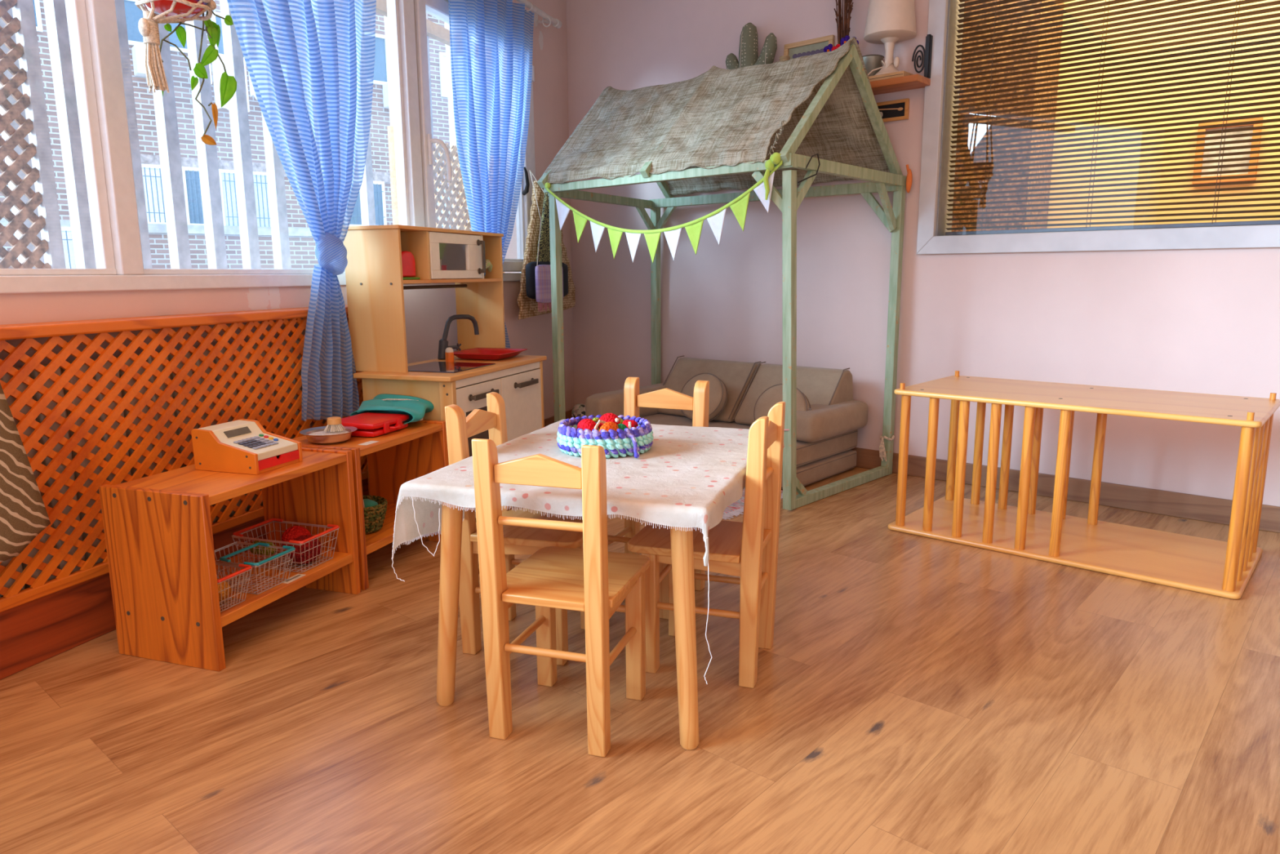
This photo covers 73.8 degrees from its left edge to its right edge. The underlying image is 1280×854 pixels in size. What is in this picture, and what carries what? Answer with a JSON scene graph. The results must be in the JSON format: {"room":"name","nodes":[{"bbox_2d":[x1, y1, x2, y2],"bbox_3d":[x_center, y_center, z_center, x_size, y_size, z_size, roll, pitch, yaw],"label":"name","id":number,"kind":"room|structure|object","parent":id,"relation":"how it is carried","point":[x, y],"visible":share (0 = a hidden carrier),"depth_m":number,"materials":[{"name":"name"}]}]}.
{"room":"children's room","nodes":[
{"label":"children's room","id":0,"kind":"room"},
{"bbox_2d":[0,0,574,427],"bbox_3d":[-1.694,-0.740,1.818,0.200,2.700,7.900,3,11,19],"label":"wall","id":1,"kind":"structure","parent":0,"point":[427,311],"depth_m":3.79,"materials":[{"name":"paint"}]},
{"bbox_2d":[0,338,310,597],"bbox_3d":[-1.567,0.186,1.896,0.055,0.590,2.388,3,11,19],"label":"radiator","id":2,"kind":"object","parent":1,"relation":"attached to","point":[6,377],"visible":0.13,"depth_m":2.26,"materials":[{"name":"brown wood"}]},
{"bbox_2d":[0,0,535,293],"bbox_3d":[-1.403,-1.016,2.311,0.168,1.275,5.100,3,11,19],"label":"window","id":3,"kind":"structure","parent":1,"relation":"in","point":[92,24],"depth_m":2.35,"materials":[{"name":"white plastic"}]},
{"bbox_2d":[521,167,529,195],"bbox_3d":[-0.608,-1.307,4.537,0.034,0.138,0.098,-3,11,-16],"label":"wall hook","id":4,"kind":"object","parent":3,"relation":"attached to","point":[526,190],"visible":0.96,"depth_m":4.52,"materials":[{"name":"black metal"}]},
{"bbox_2d":[517,180,575,319],"bbox_3d":[-0.499,-0.973,4.695,0.094,0.723,0.738,3,11,19],"label":"bag","id":5,"kind":"object","parent":4,"relation":"hanging from","point":[528,307],"visible":0.52,"depth_m":4.49,"materials":[{"name":"beige fabric"}]},
{"bbox_2d":[529,169,563,312],"bbox_3d":[-0.537,-0.965,4.399,0.181,0.731,0.308,3,11,19],"label":"plaid bag","id":6,"kind":"object","parent":4,"relation":"hanging from","point":[543,272],"visible":0.6,"depth_m":4.32,"materials":[{"name":"fabric"}]},
{"bbox_2d":[525,183,568,298],"bbox_3d":[-0.488,-0.990,4.469,0.064,0.627,0.472,3,11,19],"label":"patterned bag","id":7,"kind":"object","parent":4,"relation":"hanging from","point":[544,258],"visible":0.45,"depth_m":4.42,"materials":[{"name":"black fabric"}]},
{"bbox_2d":[512,0,561,28],"bbox_3d":[-0.950,-1.942,3.329,0.126,0.071,2.905,3,11,19],"label":"curtain rod","id":8,"kind":"object","parent":1,"relation":"attached to","point":[556,23],"visible":0.92,"depth_m":4.50,"materials":[{"name":"white metal"}]},
{"bbox_2d":[226,0,376,421],"bbox_3d":[-1.089,-0.900,2.731,0.103,1.817,0.909,3,11,18],"label":"curtain","id":9,"kind":"object","parent":8,"relation":"hanging from","point":[310,64],"visible":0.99,"depth_m":2.84,"materials":[{"name":"blue fabric"}]},
{"bbox_2d":[226,0,376,244],"bbox_3d":[-1.096,-1.163,2.685,0.091,1.282,0.910,3,11,19],"label":"drape","id":10,"kind":"object","parent":9,"relation":"hanging from","point":[310,64],"depth_m":2.80,"materials":[{"name":"blue fabric"}]},
{"bbox_2d":[301,264,359,421],"bbox_3d":[-1.081,-0.287,2.936,0.055,0.537,0.302,3,11,19],"label":"drape","id":11,"kind":"object","parent":9,"relation":"hanging from","point":[330,388],"depth_m":2.93,"materials":[{"name":"blue fabric"}]},
{"bbox_2d":[448,0,534,348],"bbox_3d":[-0.677,-1.183,4.129,0.088,1.762,0.832,3,11,19],"label":"curtain","id":12,"kind":"object","parent":8,"relation":"hanging from","point":[491,41],"visible":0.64,"depth_m":4.01,"materials":[{"name":"blue fabric"}]},
{"bbox_2d":[504,321,510,348],"bbox_3d":[-0.726,-0.505,4.093,0.060,0.442,0.378,3,11,19],"label":"drape","id":13,"kind":"object","parent":12,"relation":"hanging from","point":[507,341],"depth_m":4.27,"materials":[{"name":"blue fabric"}]},
{"bbox_2d":[544,408,572,426],"bbox_3d":[-0.751,0.106,4.428,0.013,0.095,2.080,3,11,19],"label":"baseboard","id":14,"kind":"structure","parent":1,"relation":"attached to","point":[549,420],"depth_m":5.08,"materials":[{"name":"brown wood"}]},
{"bbox_2d":[0,466,1279,853],"bbox_3d":[-0.110,0.869,0.734,7.323,0.100,7.100,9,14,41],"label":"floor","id":15,"kind":"structure","parent":0,"point":[911,694],"depth_m":1.79,"materials":[{"name":"brown wood"}]},
{"bbox_2d":[0,305,368,679],"bbox_3d":[-1.522,0.183,1.988,0.112,0.822,2.826,3,11,19],"label":"radiator cover","id":16,"kind":"object","parent":15,"relation":"on","point":[43,620],"visible":0.46,"depth_m":2.23,"materials":[{"name":"orange wood"}]},
{"bbox_2d":[0,383,50,562],"bbox_3d":[-1.520,0.075,1.706,0.084,0.554,0.604,3,11,19],"label":"cushion","id":17,"kind":"object","parent":16,"relation":"hanging from","point":[24,515],"visible":1,"depth_m":1.92,"materials":[{"name":"fabric"}]},
{"bbox_2d":[98,446,361,671],"bbox_3d":[-1.074,0.319,2.309,0.320,0.434,0.546,3,11,19],"label":"shelf","id":18,"kind":"object","parent":15,"relation":"on","point":[157,528],"visible":0.87,"depth_m":2.09,"materials":[{"name":"brown wood"}]},
{"bbox_2d":[215,562,252,612],"bbox_3d":[-1.073,0.395,2.120,0.182,0.092,0.117,3,11,19],"label":"shopping basket","id":19,"kind":"object","parent":18,"relation":"on","point":[246,567],"visible":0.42,"depth_m":2.12,"materials":[{"name":"metal"}]},
{"bbox_2d":[217,577,231,601],"bbox_3d":[-1.068,0.406,2.123,0.104,0.060,0.072,3,11,19],"label":"bread","id":20,"kind":"object","parent":19,"relation":"in","point":[222,583],"visible":0.14,"depth_m":2.10,"materials":[{"name":"brown food"}]},
{"bbox_2d":[191,418,302,475],"bbox_3d":[-1.059,0.050,2.304,0.205,0.110,0.174,3,11,19],"label":"cash register","id":21,"kind":"object","parent":18,"relation":"on","point":[242,446],"visible":1,"depth_m":2.25,"materials":[{"name":"beige plastic"}]},
{"bbox_2d":[214,541,295,594],"bbox_3d":[-1.037,0.370,2.254,0.202,0.092,0.146,3,11,19],"label":"shopping basket","id":22,"kind":"object","parent":18,"relation":"on","point":[224,559],"visible":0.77,"depth_m":2.26,"materials":[{"name":"metal"}]},
{"bbox_2d":[231,518,339,573],"bbox_3d":[-1.001,0.336,2.425,0.239,0.098,0.164,3,11,19],"label":"shopping basket","id":23,"kind":"object","parent":18,"relation":"on","point":[333,527],"visible":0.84,"depth_m":2.40,"materials":[{"name":"metal"}]},
{"bbox_2d":[249,540,276,555],"bbox_3d":[-1.064,0.341,2.404,0.089,0.044,0.044,3,11,19],"label":"pod","id":24,"kind":"object","parent":23,"relation":"in","point":[251,549],"visible":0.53,"depth_m":2.39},
{"bbox_2d":[281,525,311,550],"bbox_3d":[-0.994,0.328,2.469,0.083,0.084,0.084,3,11,19],"label":"tomato","id":25,"kind":"object","parent":23,"relation":"in","point":[291,533],"visible":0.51,"depth_m":2.44,"materials":[{"name":"red fabric"}]},
{"bbox_2d":[288,534,320,564],"bbox_3d":[-0.947,0.346,2.408,0.080,0.080,0.101,3,11,19],"label":"crochet beetroot","id":26,"kind":"object","parent":23,"relation":"in","point":[297,556],"visible":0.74,"depth_m":2.38,"materials":[{"name":"red fabric"}]},
{"bbox_2d":[280,573,305,583],"bbox_3d":[-0.937,0.409,2.303,0.026,0.001,0.070,3,11,18],"label":"label","id":27,"kind":"object","parent":18,"relation":"attached to","point":[296,576],"visible":1,"depth_m":2.31,"materials":[{"name":"paper"}]},
{"bbox_2d":[291,419,448,590],"bbox_3d":[-0.901,0.228,2.810,0.320,0.434,0.501,3,11,19],"label":"shelf","id":28,"kind":"object","parent":15,"relation":"on","point":[419,449],"visible":0.33,"depth_m":2.95,"materials":[{"name":"brown wood"}]},
{"bbox_2d":[299,426,357,444],"bbox_3d":[-0.960,0.028,2.633,0.168,0.036,0.168,3,11,19],"label":"steel bowl","id":29,"kind":"object","parent":28,"relation":"on","point":[317,435],"visible":0.98,"depth_m":2.60,"materials":[{"name":"silver metal"}]},
{"bbox_2d":[324,416,345,432],"bbox_3d":[-0.948,-0.008,2.643,0.062,0.042,0.059,3,11,19],"label":"brush","id":30,"kind":"object","parent":29,"relation":"in","point":[334,423],"visible":1,"depth_m":2.63,"materials":[{"name":"brown wood"}]},
{"bbox_2d":[341,412,408,436],"bbox_3d":[-0.873,-0.009,2.792,0.199,0.050,0.205,3,11,19],"label":"case","id":31,"kind":"object","parent":28,"relation":"on","point":[367,424],"visible":0.84,"depth_m":2.73,"materials":[{"name":"red plastic"}]},
{"bbox_2d":[362,495,387,533],"bbox_3d":[-0.895,0.285,2.727,0.172,0.094,0.172,3,11,19],"label":"woven basket","id":32,"kind":"object","parent":28,"relation":"on","point":[374,516],"visible":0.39,"depth_m":2.69,"materials":[{"name":"green wicker"}]},
{"bbox_2d":[363,498,377,507],"bbox_3d":[-0.879,0.254,2.737,0.074,0.043,0.072,-4,11,-20],"label":"folded cloth","id":33,"kind":"object","parent":32,"relation":"in","point":[368,503],"visible":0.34,"depth_m":2.72,"materials":[{"name":"green fabric"}]},
{"bbox_2d":[350,393,434,424],"bbox_3d":[-0.857,-0.058,2.942,0.284,0.088,0.191,3,11,19],"label":"fabric bag","id":34,"kind":"object","parent":28,"relation":"on","point":[415,407],"visible":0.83,"depth_m":2.94,"materials":[{"name":"fabric"}]},
{"bbox_2d":[343,224,546,518],"bbox_3d":[-0.718,-0.214,3.365,0.469,1.103,0.822,3,11,19],"label":"toy kitchen","id":35,"kind":"object","parent":15,"relation":"on","point":[375,282],"visible":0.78,"depth_m":3.12,"materials":[{"name":"brown wood"}]},
{"bbox_2d":[401,250,420,279],"bbox_3d":[-0.869,-0.584,3.083,0.098,0.102,0.111,3,11,19],"label":"toaster","id":36,"kind":"object","parent":35,"relation":"on","point":[408,262],"visible":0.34,"depth_m":3.07,"materials":[{"name":"red plastic"}]},
{"bbox_2d":[444,346,453,361],"bbox_3d":[-0.758,-0.288,3.394,0.034,0.059,0.034,3,11,19],"label":"salt shaker","id":37,"kind":"object","parent":35,"relation":"on","point":[449,352],"visible":0.91,"depth_m":3.38,"materials":[{"name":"orange plastic"}]},
{"bbox_2d":[353,355,546,382],"bbox_3d":[-0.709,-0.238,3.334,0.396,0.018,0.780,3,11,19],"label":"countertop","id":38,"kind":"structure","parent":35,"relation":"on","point":[518,360],"depth_m":3.06,"materials":[{"name":"brown wood"}]},
{"bbox_2d":[408,361,495,373],"bbox_3d":[-0.738,-0.226,3.203,0.273,0.004,0.309,3,11,19],"label":"cooktop","id":39,"kind":"object","parent":35,"relation":"in","point":[433,366],"depth_m":3.18,"materials":[{"name":"black glass"}]},
{"bbox_2d":[403,278,502,284],"bbox_3d":[-0.818,-0.576,3.361,0.225,0.013,0.729,3,11,19],"label":"shelf","id":40,"kind":"object","parent":35,"relation":"attached to","point":[457,281],"depth_m":3.38,"materials":[{"name":"brown wood"}]},
{"bbox_2d":[437,314,479,359],"bbox_3d":[-0.761,-0.380,3.580,0.078,0.182,0.243,3,11,19],"label":"tap","id":41,"kind":"object","parent":35,"relation":"on","point":[443,343],"visible":0.98,"depth_m":3.51,"materials":[{"name":"grey plastic"}]},
{"bbox_2d":[453,347,527,359],"bbox_3d":[-0.627,-0.301,3.535,0.250,0.029,0.257,3,11,19],"label":"tray","id":42,"kind":"object","parent":35,"relation":"on","point":[482,353],"visible":0.98,"depth_m":3.53,"materials":[{"name":"plastic"}]},
{"bbox_2d":[444,391,585,665],"bbox_3d":[-0.271,0.243,2.159,0.326,0.626,0.264,3,11,16],"label":"child chair","id":43,"kind":"object","parent":15,"relation":"on","point":[517,540],"visible":0.55,"depth_m":2.09,"materials":[{"name":"brown wood"}]},
{"bbox_2d":[471,438,649,757],"bbox_3d":[-0.146,0.309,1.790,0.264,0.626,0.326,3,11,18],"label":"child chair","id":44,"kind":"object","parent":15,"relation":"on","point":[594,580],"visible":1,"depth_m":1.67,"materials":[{"name":"brown wood"}]},
{"bbox_2d":[435,501,699,750],"bbox_3d":[-0.053,0.315,2.109,0.624,0.503,0.794,3,11,19],"label":"table","id":45,"kind":"object","parent":15,"relation":"on","point":[682,541],"visible":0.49,"depth_m":1.69,"materials":[{"name":"brown wood"}]},
{"bbox_2d":[391,419,784,684],"bbox_3d":[-0.062,0.232,2.093,0.701,0.346,0.853,3,11,19],"label":"tablecloth","id":46,"kind":"object","parent":45,"relation":"on","point":[688,477],"visible":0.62,"depth_m":1.81,"materials":[{"name":"beige fabric"}]},
{"bbox_2d":[556,414,653,457],"bbox_3d":[-0.086,0.021,2.099,0.242,0.069,0.241,3,11,19],"label":"basket","id":47,"kind":"object","parent":46,"relation":"on","point":[570,438],"visible":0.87,"depth_m":2.01,"materials":[{"name":"fabric"}]},
{"bbox_2d":[577,417,599,431],"bbox_3d":[-0.132,0.003,2.135,0.054,0.047,0.086,0,10,5],"label":"strawberry","id":48,"kind":"object","parent":47,"relation":"in","point":[588,424],"visible":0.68,"depth_m":2.11,"materials":[{"name":"red fabric"}]},
{"bbox_2d":[593,419,618,436],"bbox_3d":[-0.076,0.021,2.063,0.052,0.076,0.101,3,11,19],"label":"slice","id":49,"kind":"object","parent":47,"relation":"in","point":[606,426],"visible":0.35,"depth_m":2.04,"materials":[{"name":"orange fabric"}]},
{"bbox_2d":[598,413,620,428],"bbox_3d":[-0.077,-0.006,2.157,0.060,0.059,0.060,3,11,19],"label":"strawberry","id":50,"kind":"object","parent":47,"relation":"in","point":[606,417],"visible":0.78,"depth_m":2.14,"materials":[{"name":"red fabric"}]},
{"bbox_2d":[617,419,638,431],"bbox_3d":[-0.031,0.010,2.117,0.047,0.054,0.105,3,11,19],"label":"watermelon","id":51,"kind":"object","parent":47,"relation":"in","point":[628,424],"visible":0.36,"depth_m":2.10,"materials":[{"name":"red fabric"}]},
{"bbox_2d":[607,377,709,619],"bbox_3d":[0.018,0.191,2.437,0.264,0.626,0.326,4,11,24],"label":"child chair","id":52,"kind":"object","parent":15,"relation":"on","point":[666,398],"visible":0.34,"depth_m":2.50,"materials":[{"name":"brown wood"}]},
{"bbox_2d":[627,401,785,688],"bbox_3d":[0.159,0.260,2.053,0.326,0.626,0.264,3,11,19],"label":"child chair","id":53,"kind":"object","parent":15,"relation":"on","point":[748,549],"visible":0.9,"depth_m":1.98,"materials":[{"name":"brown wood"}]},
{"bbox_2d":[537,37,912,510],"bbox_3d":[0.345,-0.708,3.964,1.481,1.850,0.954,9,14,41],"label":"playhouse","id":54,"kind":"object","parent":15,"relation":"on","point":[716,130],"visible":0.98,"depth_m":3.71,"materials":[{"name":"green paint"}]},
{"bbox_2d":[544,152,782,263],"bbox_3d":[0.037,-0.885,3.572,1.286,0.392,0.046,9,14,41],"label":"bunting","id":55,"kind":"object","parent":54,"relation":"hanging from","point":[762,188],"visible":1,"depth_m":3.49,"materials":[{"name":"fabric"}]},
{"bbox_2d":[585,355,868,488],"bbox_3d":[0.404,-0.048,4.123,1.168,0.496,0.768,9,14,41],"label":"sofa","id":56,"kind":"object","parent":15,"relation":"on","point":[826,433],"visible":0.47,"depth_m":4.04,"materials":[{"name":"brown fabric"}]},
{"bbox_2d":[680,373,728,421],"bbox_3d":[0.309,-0.143,4.182,0.249,0.240,0.160,9,14,41],"label":"round cushion","id":57,"kind":"object","parent":56,"relation":"on","point":[718,394],"visible":0.64,"depth_m":4.13,"materials":[{"name":"brown fabric"}]},
{"bbox_2d":[753,383,811,421],"bbox_3d":[0.634,-0.066,3.799,0.257,0.250,0.158,9,14,41],"label":"round cushion","id":58,"kind":"object","parent":56,"relation":"on","point":[774,395],"visible":0.48,"depth_m":3.80,"materials":[{"name":"brown fabric"}]},
{"bbox_2d":[888,370,1279,599],"bbox_3d":[1.493,0.132,2.946,1.077,0.541,0.563,9,14,41],"label":"wooden shelf","id":59,"kind":"object","parent":15,"relation":"on","point":[1224,569],"visible":1,"depth_m":2.86,"materials":[{"name":"brown wood"}]},
{"bbox_3d":[-0.303,0.023,4.779,0.220,0.127,0.220,9,14,41],"label":"bucket","id":60,"kind":"object","parent":15,"relation":"on","visible":0},
{"bbox_2d":[571,404,585,417],"bbox_3d":[-0.328,-0.068,4.777,0.111,0.123,0.102,9,14,41],"label":"floral cloth","id":61,"kind":"object","parent":60,"relation":"in","point":[579,410],"visible":0.5,"depth_m":4.74,"materials":[{"name":"beige fabric"}]},
{"bbox_2d":[566,0,1279,506],"bbox_3d":[2.215,-0.980,3.010,7.200,2.700,0.160,9,14,41],"label":"wall","id":62,"kind":"structure","parent":0,"point":[1201,321],"depth_m":3.87,"materials":[{"name":"paint"}]},
{"bbox_2d":[876,97,909,122],"bbox_3d":[1.090,-1.407,3.812,0.230,0.086,0.017,9,14,41],"label":"framed picture","id":63,"kind":"object","parent":62,"relation":"attached to","point":[898,109],"visible":0.7,"depth_m":3.78,"materials":[{"name":"black wood"}]},
{"bbox_2d":[870,34,933,95],"bbox_3d":[0.777,-1.610,3.961,1.140,0.220,0.154,9,14,41],"label":"wall shelf","id":64,"kind":"object","parent":62,"relation":"attached to","point":[915,81],"visible":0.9,"depth_m":3.64,"materials":[{"name":"brown wood"}]},
{"bbox_2d":[725,22,777,69],"bbox_3d":[0.537,-1.764,4.144,0.285,0.376,0.124,9,14,41],"label":"plush","id":65,"kind":"object","parent":64,"relation":"on","point":[748,44],"visible":0.54,"depth_m":4.10,"materials":[{"name":"green fabric"}]},
{"bbox_2d":[783,35,835,59],"bbox_3d":[0.787,-1.683,4.014,0.260,0.262,0.036,9,14,41],"label":"framed print","id":66,"kind":"object","parent":64,"relation":"on","point":[815,46],"visible":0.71,"depth_m":4.00,"materials":[{"name":"brown wood"}]},
{"bbox_2d":[834,0,853,44],"bbox_3d":[0.907,-1.831,3.810,0.101,0.622,0.123,-3,10,-12],"label":"flower vase","id":67,"kind":"object","parent":64,"relation":"on","point":[843,29],"visible":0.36,"depth_m":3.80,"materials":[{"name":"plant"}]},
{"bbox_2d":[862,54,884,76],"bbox_3d":[1.019,-1.570,3.770,0.115,0.120,0.115,9,14,41],"label":"metal bucket","id":68,"kind":"object","parent":64,"relation":"on","point":[871,62],"visible":0.34,"depth_m":3.72,"materials":[{"name":"silver metal"}]},
{"bbox_2d":[868,71,913,81],"bbox_3d":[1.087,-1.507,3.691,0.170,0.024,0.124,9,14,41],"label":"wooden block","id":69,"kind":"object","parent":64,"relation":"on","point":[901,73],"visible":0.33,"depth_m":3.64,"materials":[{"name":"brown wood"}]},
{"bbox_2d":[863,0,916,75],"bbox_3d":[1.076,-1.689,3.670,0.219,0.349,0.219,9,14,41],"label":"table lamp","id":70,"kind":"object","parent":69,"relation":"on","point":[888,22],"visible":0.94,"depth_m":3.60,"materials":[{"name":"beige plastic"}]},
{"bbox_2d":[849,447,1279,533],"bbox_3d":[2.151,0.311,3.191,6.840,0.095,0.012,9,14,41],"label":"baseboard","id":71,"kind":"structure","parent":62,"relation":"attached to","point":[1201,508],"depth_m":3.38,"materials":[{"name":"brown wood"}]},
{"bbox_2d":[916,0,1279,254],"bbox_3d":[2.370,-1.286,2.797,2.890,1.359,0.185,9,14,41],"label":"window","id":72,"kind":"structure","parent":62,"relation":"in","point":[940,95],"depth_m":3.61,"materials":[{"name":"grey paint"}]},
{"bbox_2d":[945,0,1279,235],"bbox_3d":[2.385,-1.289,2.814,2.720,1.195,0.040,9,14,41],"label":"blind","id":73,"kind":"object","parent":72,"relation":"attached to","point":[1236,3],"visible":1,"depth_m":3.31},
{"bbox_2d":[951,0,1064,234],"bbox_3d":[2.111,-1.355,5.103,0.520,2.695,0.400,9,14,41],"label":"pillar","id":74,"kind":"structure","parent":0,"point":[1060,15],"depth_m":4.85,"materials":[{"name":"brown wood"}]},
{"bbox_2d":[1047,0,1279,231],"bbox_3d":[3.927,-1.162,3.959,5.900,2.700,0.150,9,14,41],"label":"wall","id":75,"kind":"structure","parent":0,"point":[1166,1],"depth_m":4.71,"materials":[{"name":"yellow paint"}]},
{"bbox_2d":[1192,117,1262,184],"bbox_3d":[3.106,-1.458,4.512,0.280,0.315,0.028,9,14,41],"label":"framed picture","id":76,"kind":"object","parent":75,"relation":"attached to","point":[1255,118],"visible":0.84,"depth_m":4.51},
{"bbox_2d":[1200,124,1253,177],"bbox_3d":[3.108,-1.458,4.515,0.210,0.245,0.005,9,14,41],"label":"print","id":77,"kind":"object","parent":76,"relation":"attached to","point":[1242,126],"depth_m":4.51},
{"bbox_3d":[-0.127,-1.886,0.236,7.323,0.100,7.100,9,14,41],"label":"ceiling","id":78,"kind":"structure","parent":0,"visible":0},
{"bbox_2d":[134,0,216,93],"bbox_3d":[-1.183,-1.495,2.083,0.191,1.313,0.191,-3,11,-16],"label":"planter","id":79,"kind":"object","parent":78,"relation":"hanging from","point":[169,11],"visible":1,"depth_m":2.12,"materials":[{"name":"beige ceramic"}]},
{"bbox_2d":[145,0,208,17],"bbox_3d":[-1.181,-1.106,2.153,0.192,0.120,0.192,3,11,19],"label":"bowl","id":80,"kind":"object","parent":79,"relation":"on","point":[182,8],"depth_m":2.13,"materials":[{"name":"red ceramic"}]},
{"bbox_2d":[159,10,236,145],"bbox_3d":[-1.166,-0.975,2.249,0.033,0.439,0.267,3,11,20],"label":"trailing vine","id":81,"kind":"object","parent":79,"relation":"in","point":[228,85],"visible":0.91,"depth_m":2.28,"materials":[{"name":"green plant"}]},
{"label":"outside","id":82,"kind":"structure","parent":0,"visible":0},
{"bbox_2d":[0,0,66,268],"bbox_3d":[-1.778,-0.808,2.199,0.030,2.100,0.500,3,11,19],"label":"trellis","id":83,"kind":"object","parent":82,"point":[23,24],"visible":0.77,"depth_m":2.37,"materials":[{"name":"white wood"}]},
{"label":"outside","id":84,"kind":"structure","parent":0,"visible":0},
{"bbox_3d":[-13.461,-1.739,18.446,35.400,0.100,50.000,9,14,41],"label":"ground","id":85,"kind":"structure","parent":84,"visible":0},
{"bbox_2d":[0,0,471,269],"bbox_3d":[-4.209,-5.580,18.619,18.776,8.102,1.034,-9,13,-40],"label":"apartment building","id":86,"kind":"structure","parent":85,"relation":"on","point":[301,241],"depth_m":15.59,"materials":[{"name":"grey brick"}]},
{"bbox_2d":[62,230,75,268],"bbox_3d":[-9.560,-2.688,14.306,0.707,1.183,0.020,-9,13,-40],"label":"window grille","id":87,"kind":"object","parent":86,"relation":"attached to","point":[67,239],"depth_m":14.25,"materials":[{"name":"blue metal"}]},
{"bbox_2d":[142,167,165,222],"bbox_3d":[-8.452,-4.081,15.031,0.489,0.926,0.020,-9,13,-40],"label":"window grille","id":88,"kind":"object","parent":86,"relation":"attached to","point":[145,175],"depth_m":14.97,"materials":[{"name":"blue metal"}]},
{"bbox_2d":[186,169,203,223],"bbox_3d":[-7.946,-4.162,15.461,0.437,0.926,0.020,-9,13,-40],"label":"shutter","id":89,"kind":"object","parent":86,"relation":"attached to","point":[193,179],"depth_m":15.39,"materials":[{"name":"blue wood"}]},
{"bbox_2d":[222,172,270,226],"bbox_3d":[-7.308,-4.251,16.003,0.913,0.952,0.020,-9,13,-40],"label":"window grille","id":90,"kind":"object","parent":86,"relation":"attached to","point":[224,180],"depth_m":15.90,"materials":[{"name":"blue metal"}]},
{"bbox_2d":[350,190,359,224],"bbox_3d":[-5.744,-4.538,17.321,0.386,0.823,0.020,-9,13,-40],"label":"shutter","id":91,"kind":"object","parent":86,"relation":"attached to","point":[354,215],"depth_m":17.33,"materials":[{"name":"blue wood"}]},
{"bbox_2d":[373,183,385,225],"bbox_3d":[-5.428,-4.589,17.589,0.322,0.823,0.020,-9,13,-40],"label":"shutter","id":92,"kind":"object","parent":86,"relation":"attached to","point":[383,193],"depth_m":17.68,"materials":[{"name":"blue wood"}]},
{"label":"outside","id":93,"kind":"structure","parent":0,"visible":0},
{"bbox_2d":[375,0,450,46],"bbox_3d":[-1.552,-1.763,2.924,0.040,0.060,5.000,3,11,19],"label":"cross beam","id":94,"kind":"structure","parent":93,"point":[434,31],"depth_m":4.33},
{"bbox_2d":[0,0,44,268],"bbox_3d":[-1.801,-0.963,2.437,0.040,2.320,0.052,3,11,18],"label":"fence slat","id":95,"kind":"object","parent":94,"relation":"attached to","point":[31,247],"visible":0.02,"depth_m":2.46,"materials":[{"name":"white wood"}]},
{"bbox_2d":[43,0,96,268],"bbox_3d":[-1.744,-0.993,2.602,0.040,2.320,0.052,3,11,19],"label":"fence slat","id":96,"kind":"object","parent":94,"relation":"attached to","point":[55,15],"visible":0.44,"depth_m":2.60,"materials":[{"name":"white wood"}]},
{"bbox_2d":[115,0,152,268],"bbox_3d":[-1.682,-1.026,2.781,0.040,2.320,0.052,3,11,19],"label":"fence slat","id":97,"kind":"object","parent":94,"relation":"attached to","point":[119,4],"visible":0.22,"depth_m":2.79,"materials":[{"name":"white wood"}]},
{"bbox_2d":[145,4,191,269],"bbox_3d":[-1.629,-1.054,2.934,0.040,2.320,0.052,3,11,19],"label":"fence slat","id":98,"kind":"object","parent":94,"relation":"attached to","point":[165,108],"visible":0.44,"depth_m":2.95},
{"bbox_2d":[185,13,227,269],"bbox_3d":[-1.576,-1.082,3.089,0.040,2.320,0.052,3,11,19],"label":"fence slat","id":99,"kind":"object","parent":94,"relation":"attached to","point":[207,158],"visible":0.44,"depth_m":3.09,"materials":[{"name":"white wood"}]},
{"bbox_2d":[219,0,261,269],"bbox_3d":[-1.521,-1.111,3.247,0.040,2.320,0.052,3,11,19],"label":"fence slat","id":100,"kind":"object","parent":94,"relation":"attached to","point":[233,55],"visible":0.44,"depth_m":3.24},
{"bbox_2d":[262,113,291,269],"bbox_3d":[-1.466,-1.140,3.405,0.040,2.320,0.052,3,11,19],"label":"fence slat","id":101,"kind":"object","parent":94,"relation":"attached to","point":[274,168],"visible":0.22,"depth_m":3.43,"materials":[{"name":"white wood"}]},
{"bbox_2d":[360,131,375,226],"bbox_3d":[-1.276,-1.240,3.955,0.040,2.320,0.052,3,11,19],"label":"fence slat","id":102,"kind":"object","parent":94,"relation":"attached to","point":[367,214],"visible":0.22,"depth_m":3.97,"materials":[{"name":"white wood"}]},
{"bbox_2d":[383,15,393,125],"bbox_3d":[-1.190,-1.286,4.206,0.040,2.320,0.052,3,11,19],"label":"fence slat","id":103,"kind":"object","parent":94,"relation":"attached to","point":[386,28],"visible":0.02,"depth_m":4.11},
{"bbox_2d":[426,13,436,226],"bbox_3d":[-1.103,-1.332,4.458,0.040,2.320,0.052,3,11,19],"label":"fence slat","id":104,"kind":"object","parent":94,"relation":"attached to","point":[428,42],"visible":0.02,"depth_m":4.39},
{"bbox_2d":[444,22,464,230],"bbox_3d":[-1.013,-1.380,4.718,0.040,2.320,0.052,3,11,19],"label":"fence slat","id":105,"kind":"object","parent":94,"relation":"attached to","point":[451,108],"visible":0.02,"depth_m":4.63,"materials":[{"name":"white wood"}]},
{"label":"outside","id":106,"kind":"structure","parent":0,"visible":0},
{"bbox_2d":[387,125,504,273],"bbox_3d":[-0.940,-0.881,4.765,0.040,1.320,1.394,3,11,19],"label":"trellis","id":107,"kind":"object","parent":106,"point":[455,190],"visible":0.07,"depth_m":4.46,"materials":[{"name":"white wood"}]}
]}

